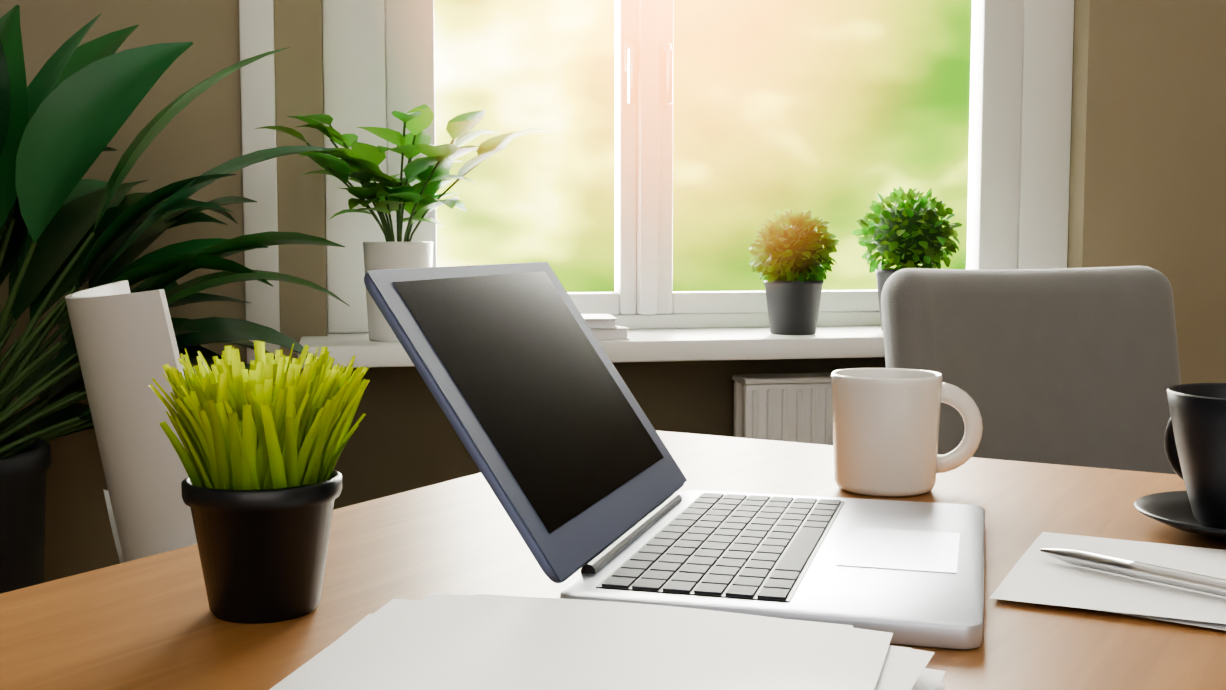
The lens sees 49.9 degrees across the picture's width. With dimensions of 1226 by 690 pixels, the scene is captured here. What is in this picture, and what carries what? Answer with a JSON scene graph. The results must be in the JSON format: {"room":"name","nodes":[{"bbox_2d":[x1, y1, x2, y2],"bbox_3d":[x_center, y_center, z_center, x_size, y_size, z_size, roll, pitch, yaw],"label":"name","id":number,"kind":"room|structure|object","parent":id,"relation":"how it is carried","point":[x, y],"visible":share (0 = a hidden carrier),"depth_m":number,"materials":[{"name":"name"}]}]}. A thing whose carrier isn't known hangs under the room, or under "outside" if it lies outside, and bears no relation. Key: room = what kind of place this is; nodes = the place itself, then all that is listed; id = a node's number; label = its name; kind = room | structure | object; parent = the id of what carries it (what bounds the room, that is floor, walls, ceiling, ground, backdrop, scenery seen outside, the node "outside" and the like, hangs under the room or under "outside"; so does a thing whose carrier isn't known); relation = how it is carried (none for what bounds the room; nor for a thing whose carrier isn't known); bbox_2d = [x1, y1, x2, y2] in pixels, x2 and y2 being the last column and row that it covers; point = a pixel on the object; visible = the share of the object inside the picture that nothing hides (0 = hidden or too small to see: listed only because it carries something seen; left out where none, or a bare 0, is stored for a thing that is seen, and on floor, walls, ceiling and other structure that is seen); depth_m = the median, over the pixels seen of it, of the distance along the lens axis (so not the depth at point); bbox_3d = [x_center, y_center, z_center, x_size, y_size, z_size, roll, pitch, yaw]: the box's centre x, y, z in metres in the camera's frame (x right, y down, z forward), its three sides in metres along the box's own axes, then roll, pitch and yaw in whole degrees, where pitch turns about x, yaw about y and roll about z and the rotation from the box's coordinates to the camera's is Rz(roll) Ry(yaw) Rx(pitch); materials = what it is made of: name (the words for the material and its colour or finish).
{"room":"office","nodes":[
{"label":"office","id":0,"kind":"room"},
{"bbox_2d":[0,0,1225,582],"bbox_3d":[-0.133,-0.563,2.693,5.300,2.600,0.250,-1,5,-12],"label":"wall","id":1,"kind":"structure","parent":0,"point":[200,134],"depth_m":2.57,"materials":[{"name":"paint"}]},
{"bbox_2d":[239,0,279,363],"bbox_3d":[-0.661,-0.588,2.441,0.062,2.510,0.016,-1,5,-12],"label":"window trim","id":2,"kind":"structure","parent":1,"relation":"attached to","point":[257,77],"depth_m":2.45,"materials":[{"name":"white paint"}]},
{"bbox_2d":[297,326,884,368],"bbox_3d":[0.235,-0.010,2.678,1.695,0.040,0.460,-1,5,-12],"label":"windowsill","id":3,"kind":"structure","parent":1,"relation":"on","point":[693,344],"depth_m":2.45,"materials":[{"name":"white paint"}]},
{"bbox_2d":[255,104,553,341],"bbox_3d":[-0.361,-0.207,2.328,0.528,0.409,0.299,-1,5,-12],"label":"potted plant","id":4,"kind":"object","parent":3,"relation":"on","point":[359,162],"visible":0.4,"depth_m":2.35,"materials":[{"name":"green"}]},
{"bbox_2d":[581,314,629,340],"bbox_3d":[-0.111,-0.033,2.463,0.256,0.040,0.192,-1,5,-12],"label":"books","id":5,"kind":"object","parent":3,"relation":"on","point":[603,327],"visible":0.29,"depth_m":2.40,"materials":[{"name":"white paper"}]},
{"bbox_2d":[749,206,838,334],"bbox_3d":[0.351,-0.146,2.569,0.173,0.249,0.178,-1,5,-12],"label":"potted plant","id":6,"kind":"object","parent":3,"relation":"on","point":[790,255],"depth_m":2.53,"materials":[{"name":"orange plant"}]},
{"bbox_2d":[852,186,961,330],"bbox_3d":[0.588,-0.171,2.627,0.214,0.289,0.208,-1,5,-12],"label":"potted plant","id":7,"kind":"object","parent":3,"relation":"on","point":[911,232],"depth_m":2.58,"materials":[{"name":"green plant"}]},
{"bbox_2d":[321,0,1073,333],"bbox_3d":[0.215,-0.775,2.708,1.595,1.480,0.124,-1,5,-12],"label":"window","id":8,"kind":"structure","parent":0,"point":[379,64],"depth_m":2.69,"materials":[{"name":"white paint"}]},
{"bbox_2d":[732,372,832,444],"bbox_3d":[0.623,0.396,2.727,0.844,0.682,0.100,-1,5,-12],"label":"radiator","id":9,"kind":"object","parent":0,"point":[791,407],"visible":0.12,"depth_m":2.60,"materials":[{"name":"white metal"}]},
{"bbox_3d":[0.365,0.968,0.486,5.300,0.100,5.000,-1,5,-12],"label":"floor","id":10,"kind":"structure","parent":0,"visible":0},
{"bbox_2d":[65,280,196,562],"bbox_3d":[-0.396,0.368,1.732,0.574,0.902,0.475,-2,5,-26],"label":"chair","id":11,"kind":"object","parent":10,"relation":"on","point":[125,342],"visible":0.27,"depth_m":1.49,"materials":[{"name":"white plastic"}]},
{"bbox_2d":[0,5,348,593],"bbox_3d":[-0.966,0.162,1.826,1.191,1.293,1.133,-1,5,-12],"label":"floor plant","id":12,"kind":"object","parent":10,"relation":"on","point":[65,114],"visible":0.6,"depth_m":1.91,"materials":[{"name":"green plant"}]},
{"bbox_2d":[0,431,1225,689],"bbox_3d":[0.005,0.546,0.422,1.000,0.750,1.800,3,5,31],"label":"desk","id":13,"kind":"object","parent":10,"relation":"on","point":[150,623],"visible":0.27,"depth_m":0.76,"materials":[{"name":"brown wood"}]},
{"bbox_2d":[148,340,369,623],"bbox_3d":[-0.192,0.072,0.722,0.116,0.147,0.118,-1,5,-12],"label":"potted plant","id":14,"kind":"object","parent":13,"relation":"on","point":[265,440],"visible":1,"depth_m":0.69,"materials":[{"name":"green plant"}]},
{"bbox_2d":[269,594,946,689],"bbox_3d":[-0.004,0.137,0.570,0.313,0.042,0.290,-1,5,-12],"label":"paper stack","id":15,"kind":"object","parent":13,"relation":"on","point":[463,642],"visible":0.98,"depth_m":0.59,"materials":[{"name":"white paper"}]},
{"bbox_2d":[364,262,984,649],"bbox_3d":[0.063,0.043,0.836,0.336,0.186,0.312,1,5,16],"label":"laptop","id":16,"kind":"object","parent":13,"relation":"on","point":[563,443],"visible":0.98,"depth_m":0.80,"materials":[{"name":"metal"}]},
{"bbox_2d":[831,368,982,496],"bbox_3d":[0.240,0.070,1.073,0.124,0.096,0.089,0,5,0],"label":"mug","id":17,"kind":"object","parent":13,"relation":"on","point":[886,422],"visible":1,"depth_m":1.04,"materials":[{"name":"white ceramic"}]},
{"bbox_2d":[990,532,1225,630],"bbox_3d":[0.378,0.141,0.756,0.297,0.004,0.205,3,5,31],"label":"paper sheets","id":18,"kind":"object","parent":13,"relation":"on","point":[1036,575],"visible":0.88,"depth_m":0.77,"materials":[{"name":"white paper"}]},
{"bbox_2d":[1040,548,1225,596],"bbox_3d":[0.328,0.133,0.751,0.010,0.012,0.188,-4,6,-39],"label":"pen","id":19,"kind":"object","parent":18,"relation":"on","point":[1169,576],"visible":0.96,"depth_m":0.77,"materials":[{"name":"white metal"}]},
{"bbox_2d":[1133,383,1225,539],"bbox_3d":[0.441,0.082,0.906,0.153,0.100,0.155,-2,5,-22],"label":"cup","id":20,"kind":"object","parent":13,"relation":"on","point":[1195,440],"visible":1,"depth_m":0.89,"materials":[{"name":"black ceramic"}]},
{"bbox_2d":[881,266,1180,474],"bbox_3d":[0.725,0.350,1.878,0.540,0.914,0.561,-2,5,-24],"label":"chair","id":21,"kind":"object","parent":10,"relation":"on","point":[1072,366],"visible":0.33,"depth_m":2.01,"materials":[{"name":"fabric"}]},
{"label":"outside","id":22,"kind":"structure","parent":0,"visible":0},
{"bbox_2d":[434,0,971,292],"bbox_3d":[-1.375,-3.274,9.007,18.000,10.000,0.001,-1,5,-12],"label":"window pane","id":23,"kind":"structure","parent":22,"point":[839,38],"depth_m":9.61,"materials":[{"name":"clear glass"}]}
]}

